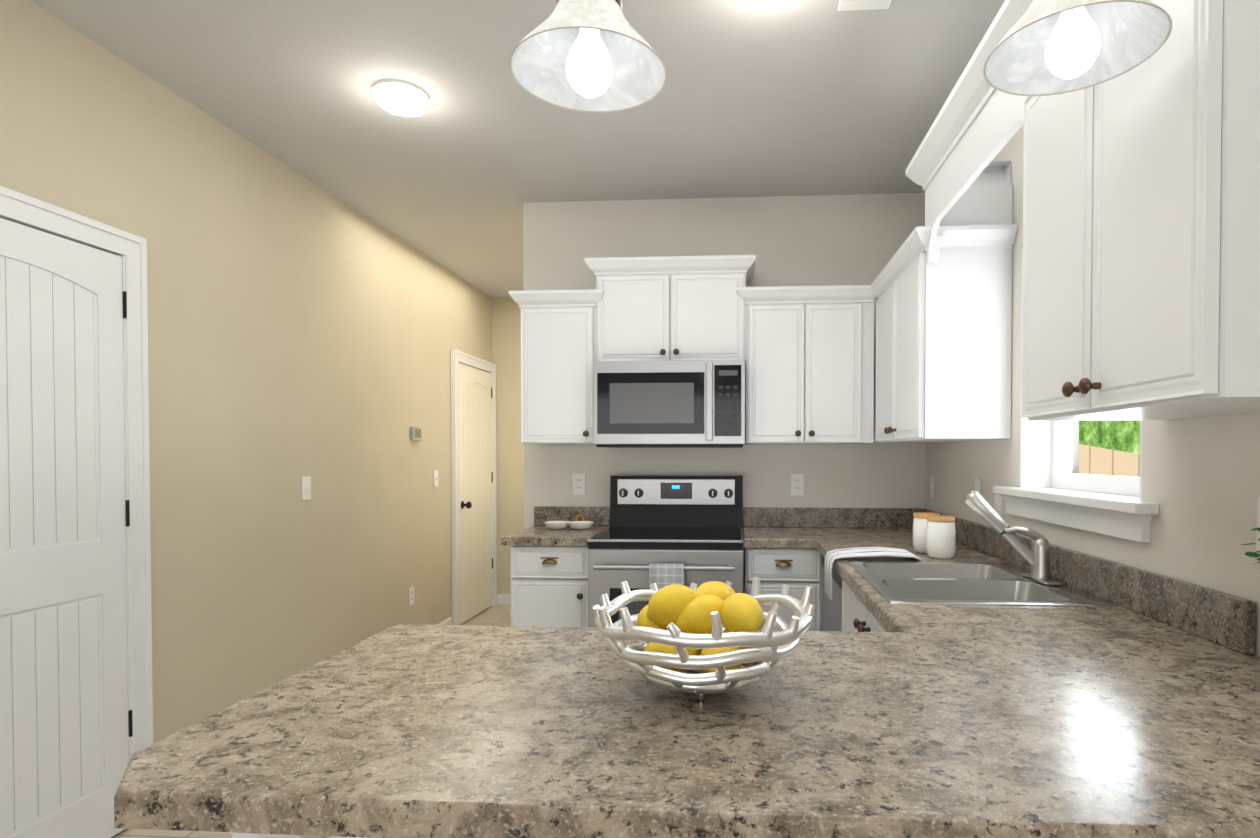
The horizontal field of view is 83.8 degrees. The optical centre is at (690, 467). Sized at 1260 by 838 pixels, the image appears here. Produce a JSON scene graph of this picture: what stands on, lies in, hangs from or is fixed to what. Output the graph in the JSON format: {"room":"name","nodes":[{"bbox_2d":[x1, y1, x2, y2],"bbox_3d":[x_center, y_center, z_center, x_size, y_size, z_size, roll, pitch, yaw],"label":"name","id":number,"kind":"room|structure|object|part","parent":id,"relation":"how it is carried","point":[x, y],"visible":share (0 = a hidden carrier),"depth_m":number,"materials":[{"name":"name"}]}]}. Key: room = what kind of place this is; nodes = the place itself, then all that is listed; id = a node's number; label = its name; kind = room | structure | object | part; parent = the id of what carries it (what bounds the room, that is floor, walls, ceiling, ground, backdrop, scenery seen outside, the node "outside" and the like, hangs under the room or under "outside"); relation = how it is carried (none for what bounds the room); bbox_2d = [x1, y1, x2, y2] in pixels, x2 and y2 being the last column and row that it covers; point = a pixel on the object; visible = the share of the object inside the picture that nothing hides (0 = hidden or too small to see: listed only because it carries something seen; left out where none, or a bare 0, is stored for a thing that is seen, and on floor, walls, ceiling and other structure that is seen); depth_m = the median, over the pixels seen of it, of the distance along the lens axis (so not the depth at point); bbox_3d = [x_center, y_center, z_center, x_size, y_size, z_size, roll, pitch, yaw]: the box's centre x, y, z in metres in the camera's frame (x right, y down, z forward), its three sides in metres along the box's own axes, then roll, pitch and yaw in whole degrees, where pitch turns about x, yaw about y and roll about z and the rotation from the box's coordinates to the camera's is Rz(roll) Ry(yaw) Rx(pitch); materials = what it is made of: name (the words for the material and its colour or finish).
{"room":"kitchen","nodes":[
{"label":"kitchen","id":0,"kind":"room"},
{"bbox_2d":[0,0,491,743],"bbox_3d":[-2.066,-0.064,1.566,0.100,2.655,9.200,0,1,4],"label":"wall","id":1,"kind":"structure","parent":0,"point":[300,326],"depth_m":3.06,"materials":[{"name":"beige paint"}]},
{"bbox_2d":[0,186,152,837],"bbox_3d":[-1.937,0.229,2.016,0.091,2.054,0.934,0,1,4],"label":"door","id":2,"kind":"structure","parent":1,"relation":"in","point":[76,710],"depth_m":2.20,"materials":[{"name":"white wood"}]},
{"bbox_2d":[301,476,310,500],"bbox_3d":[-1.883,0.102,3.431,0.013,0.116,0.070,0,1,4],"label":"light switch","id":3,"kind":"object","parent":1,"relation":"attached to","point":[306,487],"visible":1,"depth_m":3.43,"materials":[{"name":"white plastic"}]},
{"bbox_2d":[409,586,413,605],"bbox_3d":[-1.811,0.833,4.542,0.008,0.116,0.070,0,1,4],"label":"electrical outlet","id":4,"kind":"object","parent":1,"relation":"attached to","point":[411,595],"visible":1,"depth_m":4.54,"materials":[{"name":"white plastic"}]},
{"bbox_2d":[410,426,421,440],"bbox_3d":[-1.799,-0.223,4.583,0.024,0.090,0.120,0,1,4],"label":"thermostat","id":5,"kind":"object","parent":1,"relation":"attached to","point":[415,433],"visible":1,"depth_m":4.56,"materials":[{"name":"white plastic"}]},
{"bbox_2d":[434,470,437,486],"bbox_3d":[-1.783,0.077,4.908,0.013,0.116,0.070,0,1,4],"label":"light switch","id":6,"kind":"object","parent":1,"relation":"attached to","point":[435,478],"visible":1,"depth_m":4.90,"materials":[{"name":"white plastic"}]},
{"bbox_2d":[437,617,451,624],"bbox_3d":[-1.857,1.175,3.831,0.013,0.100,2.665,0,1,4],"label":"baseboard","id":7,"kind":"structure","parent":1,"relation":"attached to","point":[448,621],"depth_m":5.08,"materials":[{"name":"white wood"}]},
{"bbox_2d":[451,349,496,624],"bbox_3d":[-1.695,0.156,5.605,0.091,2.077,0.874,0,1,4],"label":"door","id":8,"kind":"structure","parent":1,"relation":"in","point":[473,486],"depth_m":5.54,"materials":[{"name":"white wood"}]},
{"bbox_2d":[111,605,509,837],"bbox_3d":[-0.372,1.290,1.475,3.495,0.050,9.200,0,1,4],"label":"floor","id":9,"kind":"structure","parent":0,"point":[497,615],"depth_m":2.41,"materials":[{"name":"tile"}]},
{"bbox_2d":[510,547,588,598],"bbox_3d":[-0.638,0.794,3.523,0.388,0.874,0.527,0,1,4],"label":"base cabinet","id":10,"kind":"object","parent":9,"relation":"on","point":[533,570],"depth_m":3.26,"materials":[{"name":"white wood"}]},
{"bbox_2d":[502,523,608,546],"bbox_3d":[-0.651,0.337,3.506,0.423,0.040,0.547,0,1,4],"label":"countertop","id":11,"kind":"structure","parent":10,"relation":"on","point":[539,535],"depth_m":3.26,"materials":[{"name":"beige stone"}]},
{"bbox_2d":[544,521,593,529],"bbox_3d":[-0.623,0.297,3.580,0.253,0.036,0.129,0,1,4],"label":"dish","id":12,"kind":"object","parent":11,"relation":"on","point":[575,525],"visible":1,"depth_m":3.54,"materials":[{"name":"white ceramic"}]},
{"bbox_2d":[575,514,583,520],"bbox_3d":[-0.585,0.278,3.690,0.049,0.068,0.012,0,1,-9],"label":"ring","id":13,"kind":"object","parent":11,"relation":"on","point":[578,515],"visible":0.58,"depth_m":3.69,"materials":[{"name":"brown wood"}]},
{"bbox_2d":[587,475,743,627],"bbox_3d":[-0.095,0.630,3.384,0.696,1.165,0.682,0,1,4],"label":"range","id":14,"kind":"object","parent":9,"relation":"on","point":[693,525],"visible":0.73,"depth_m":3.27,"materials":[{"name":"silver metal"}]},
{"bbox_2d":[649,563,684,589],"bbox_3d":[-0.102,0.603,3.052,0.150,0.370,0.042,0,1,4],"label":"oven towel","id":15,"kind":"object","parent":14,"relation":"hanging from","point":[661,575],"visible":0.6,"depth_m":3.03,"materials":[{"name":"grey fabric"}]},
{"bbox_2d":[744,555,821,598],"bbox_3d":[0.440,0.795,3.439,0.347,0.874,0.549,0,1,4],"label":"base cabinet","id":16,"kind":"object","parent":9,"relation":"on","point":[769,584],"depth_m":3.19,"materials":[{"name":"white wood"}]},
{"bbox_2d":[743,527,961,602],"bbox_3d":[0.688,0.350,2.734,0.945,0.040,1.907,0,1,4],"label":"countertop","id":17,"kind":"structure","parent":16,"relation":"on","point":[767,550],"depth_m":3.18,"materials":[{"name":"beige stone"}]},
{"bbox_2d":[824,547,921,599],"bbox_3d":[0.668,0.386,2.574,0.325,0.172,0.184,0,1,4],"label":"dish towel","id":18,"kind":"object","parent":17,"relation":"on","point":[831,556],"visible":1,"depth_m":2.53,"materials":[{"name":"white fabric"}]},
{"bbox_2d":[913,512,939,552],"bbox_3d":[0.918,0.253,2.719,0.102,0.152,0.102,0,1,4],"label":"canister","id":19,"kind":"object","parent":17,"relation":"on","point":[919,530],"visible":0.58,"depth_m":2.69,"materials":[{"name":"white ceramic"}]},
{"bbox_2d":[926,515,955,558],"bbox_3d":[0.923,0.256,2.578,0.102,0.152,0.102,0,1,4],"label":"canister","id":20,"kind":"object","parent":17,"relation":"on","point":[940,536],"visible":1,"depth_m":2.54,"materials":[{"name":"white ceramic"}]},
{"bbox_2d":[846,559,1125,606],"bbox_3d":[0.811,0.419,2.102,0.562,0.165,0.692,0,1,4],"label":"sink","id":21,"kind":"object","parent":17,"relation":"in","point":[897,580],"depth_m":2.08,"materials":[{"name":"silver metal"}]},
{"bbox_2d":[962,491,1061,582],"bbox_3d":[0.953,0.203,2.089,0.241,0.264,0.170,0,1,4],"label":"faucet","id":22,"kind":"object","parent":17,"relation":"on","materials":[{"name":"silver metal"}]},
{"bbox_2d":[822,556,841,631],"bbox_3d":[0.865,0.808,2.819,0.588,0.868,0.625,0,1,4],"label":"dishwasher","id":23,"kind":"object","parent":9,"relation":"on","point":[832,615],"visible":0.04,"depth_m":2.77,"materials":[{"name":"silver metal"}]},
{"bbox_2d":[842,583,845,598],"bbox_3d":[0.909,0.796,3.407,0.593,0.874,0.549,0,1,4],"label":"base cabinet","id":24,"kind":"object","parent":9,"relation":"on","point":[843,584],"depth_m":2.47,"materials":[{"name":"white wood"}]},
{"bbox_2d":[492,297,523,593],"bbox_3d":[-1.221,-0.141,6.069,1.180,2.655,0.100,0,1,4],"label":"wall","id":25,"kind":"structure","parent":0,"point":[506,335],"depth_m":6.04,"materials":[{"name":"beige paint"}]},
{"bbox_2d":[497,594,509,604],"bbox_3d":[-1.250,1.143,6.035,0.930,0.090,0.013,0,1,4],"label":"baseboard","id":26,"kind":"structure","parent":25,"relation":"attached to","point":[503,599],"depth_m":6.05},
{"bbox_2d":[31,0,1004,296],"bbox_3d":[-0.372,-1.414,1.429,3.495,0.050,9.200,0,1,4],"label":"ceiling","id":27,"kind":"structure","parent":0,"point":[811,98],"depth_m":2.69,"materials":[{"name":"paint"}]},
{"bbox_2d":[372,79,428,116],"bbox_3d":[-1.091,-1.376,2.631,0.200,0.066,0.197,0,1,4],"label":"ceiling light","id":28,"kind":"object","parent":27,"relation":"attached to","point":[400,97],"visible":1,"depth_m":2.58,"materials":[{"name":"white glass"}]},
{"bbox_2d":[509,0,667,112],"bbox_3d":[-0.161,-0.988,1.111,0.250,0.787,0.250,0,1,4],"label":"pendant light","id":29,"kind":"object","parent":27,"relation":"hanging from","point":[596,56],"visible":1,"depth_m":1.13,"materials":[{"name":"white glass"}]},
{"bbox_3d":[-0.161,-1.041,1.110,0.124,0.681,0.124,0,1,4],"label":"cord","id":30,"kind":"part","parent":29,"relation":"part of","materials":[{"name":"white glass"}]},
{"bbox_3d":[-0.161,-0.648,1.117,0.076,0.106,0.076,0,1,4],"label":"bulb","id":31,"kind":"part","parent":29,"relation":"part of","materials":[{"name":"white glass"}]},
{"bbox_2d":[743,0,793,12],"bbox_3d":[0.226,-1.365,1.996,0.200,0.067,0.197,0,1,4],"label":"ceiling light","id":32,"kind":"object","parent":27,"relation":"attached to","point":[772,6],"visible":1,"depth_m":2.02,"materials":[{"name":"white glass"}]},
{"bbox_2d":[838,0,891,10],"bbox_3d":[0.516,-1.393,1.976,0.155,0.009,0.310,0,1,4],"label":"ceiling vent","id":33,"kind":"object","parent":27,"relation":"in","point":[846,5],"visible":1,"depth_m":2.10,"materials":[{"name":"white plastic"}]},
{"bbox_2d":[983,0,1171,95],"bbox_3d":[0.579,-0.987,1.054,0.250,0.787,0.250,0,1,4],"label":"pendant light","id":34,"kind":"object","parent":27,"relation":"hanging from","point":[1047,47],"visible":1,"depth_m":1.08,"materials":[{"name":"white glass"}]},
{"bbox_3d":[0.579,-0.647,1.060,0.076,0.106,0.076,0,1,4],"label":"bulb","id":35,"kind":"part","parent":34,"relation":"part of","materials":[{"name":"white glass"}]},
{"bbox_2d":[114,595,1259,837],"bbox_3d":[0.189,0.375,1.269,1.742,0.040,1.085,0,1,4],"label":"countertop","id":36,"kind":"structure","parent":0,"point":[908,720],"depth_m":0.93,"materials":[{"name":"beige stone"}]},
{"bbox_2d":[593,577,814,700],"bbox_3d":[0.022,0.272,1.113,0.349,0.169,0.350,0,1,4],"label":"fruit bowl","id":37,"kind":"object","parent":36,"relation":"on","point":[684,638],"visible":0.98,"depth_m":1.04,"materials":[{"name":"white ceramic"}]},
{"bbox_2d":[1242,528,1259,568],"bbox_3d":[0.956,0.227,1.109,0.134,0.260,0.147,0,1,4],"label":"plant","id":38,"kind":"object","parent":36,"relation":"on","point":[1253,554],"visible":1,"depth_m":1.15,"materials":[{"name":"green plant"}]},
{"bbox_2d":[523,193,925,592],"bbox_3d":[0.290,-0.101,3.772,2.385,2.655,0.120,0,1,4],"label":"wall","id":39,"kind":"structure","parent":0,"point":[832,240],"depth_m":3.70,"materials":[{"name":"beige paint"}]},
{"bbox_2d":[516,289,595,443],"bbox_3d":[-0.647,-0.497,3.605,0.377,0.747,0.321,0,1,4],"label":"upper cabinet","id":40,"kind":"object","parent":39,"relation":"attached to","point":[558,327],"depth_m":3.45,"materials":[{"name":"white wood"}]},
{"bbox_2d":[573,473,585,494],"bbox_3d":[-0.602,0.089,3.771,0.070,0.116,0.008,0,1,4],"label":"electrical outlet","id":41,"kind":"object","parent":39,"relation":"attached to","point":[579,483],"visible":1,"depth_m":3.77,"materials":[{"name":"white plastic"}]},
{"bbox_2d":[592,255,747,363],"bbox_3d":[-0.089,-0.770,3.563,0.738,0.503,0.321,0,1,4],"label":"upper cabinet","id":42,"kind":"object","parent":39,"relation":"attached to","point":[664,307],"depth_m":3.40,"materials":[{"name":"white wood"}]},
{"bbox_2d":[593,360,744,447],"bbox_3d":[-0.093,-0.309,3.522,0.730,0.412,0.419,0,1,4],"label":"microwave","id":43,"kind":"object","parent":42,"relation":"attached to","point":[672,404],"visible":1,"depth_m":3.33,"materials":[{"name":"silver metal"}]},
{"bbox_2d":[790,474,803,495],"bbox_3d":[0.563,0.090,3.692,0.070,0.116,0.008,0,1,4],"label":"electrical outlet","id":44,"kind":"object","parent":39,"relation":"attached to","point":[796,484],"visible":1,"depth_m":3.69,"materials":[{"name":"white plastic"}]},
{"bbox_2d":[745,284,871,443],"bbox_3d":[0.586,-0.496,3.522,0.613,0.747,0.321,0,1,4],"label":"upper cabinet","id":45,"kind":"object","parent":39,"relation":"attached to","point":[808,370],"depth_m":3.37,"materials":[{"name":"white wood"}]},
{"bbox_2d":[534,506,1255,654],"bbox_3d":[0.111,0.282,2.554,2.072,0.102,2.342,0,1,4],"label":"backsplash","id":46,"kind":"structure","parent":39,"relation":"attached to","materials":[{"name":"stone"}]},
{"bbox_2d":[925,124,1259,656],"bbox_3d":[1.097,-0.042,0.250,0.200,2.655,6.800,0,1,4],"label":"wall","id":47,"kind":"structure","parent":0,"point":[1201,481],"depth_m":1.59,"materials":[{"name":"beige paint"}]},
{"bbox_2d":[930,475,934,498],"bbox_3d":[1.209,0.098,3.503,0.013,0.116,0.070,0,1,4],"label":"light switch","id":48,"kind":"object","parent":47,"relation":"attached to","point":[932,487],"visible":0.98,"depth_m":3.50,"materials":[{"name":"white plastic"}]},
{"bbox_2d":[872,224,1011,442],"bbox_3d":[1.015,-0.486,2.928,0.320,0.747,0.846,0,1,4],"label":"upper cabinet","id":49,"kind":"object","parent":47,"relation":"attached to","point":[944,301],"depth_m":2.51,"materials":[{"name":"white wood"}]},
{"bbox_2d":[974,478,980,494],"bbox_3d":[1.165,0.102,2.845,0.013,0.116,0.070,0,1,4],"label":"light switch","id":50,"kind":"object","parent":47,"relation":"attached to","point":[977,484],"visible":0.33,"depth_m":2.84,"materials":[{"name":"white plastic"}]},
{"bbox_2d":[994,485,1001,516],"bbox_3d":[1.149,0.126,2.620,0.013,0.116,0.070,0,1,4],"label":"light switch","id":51,"kind":"object","parent":47,"relation":"attached to","point":[998,503],"visible":0.6,"depth_m":2.61,"materials":[{"name":"white plastic"}]},
{"bbox_2d":[993,486,1158,541],"bbox_3d":[1.192,0.123,2.071,0.254,0.095,0.910,0,1,4],"label":"window sill","id":52,"kind":"structure","parent":47,"relation":"attached to","point":[1124,516],"depth_m":1.92,"materials":[{"name":"white wood"}]},
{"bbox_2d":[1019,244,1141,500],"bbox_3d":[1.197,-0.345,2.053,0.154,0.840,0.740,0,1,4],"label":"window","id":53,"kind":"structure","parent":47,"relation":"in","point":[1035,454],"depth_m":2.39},
{"bbox_2d":[1012,0,1259,420],"bbox_3d":[0.904,-0.592,1.282,0.320,0.975,0.658,0,1,4],"label":"upper cabinet","id":54,"kind":"object","parent":47,"relation":"attached to","point":[1140,288],"depth_m":1.12,"materials":[{"name":"white wood"}]},
{"bbox_3d":[0.916,-0.900,1.735,0.357,0.372,1.686,0,1,4],"label":"valance crown","id":55,"kind":"part","parent":54,"relation":"part of","materials":[{"name":"white wood"}]},
{"bbox_2d":[1256,496,1259,557],"bbox_3d":[1.062,0.113,1.278,0.008,0.116,0.070,0,1,4],"label":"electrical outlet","id":56,"kind":"object","parent":47,"relation":"attached to","point":[1258,522],"visible":0.77,"depth_m":1.31,"materials":[{"name":"white plastic"}]},
{"label":"outside","id":57,"kind":"structure","parent":0,"visible":0},
{"bbox_2d":[1079,420,1139,476],"bbox_3d":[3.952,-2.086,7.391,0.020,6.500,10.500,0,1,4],"label":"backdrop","id":58,"kind":"structure","parent":57,"point":[1110,447],"depth_m":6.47,"materials":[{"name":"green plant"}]}
]}

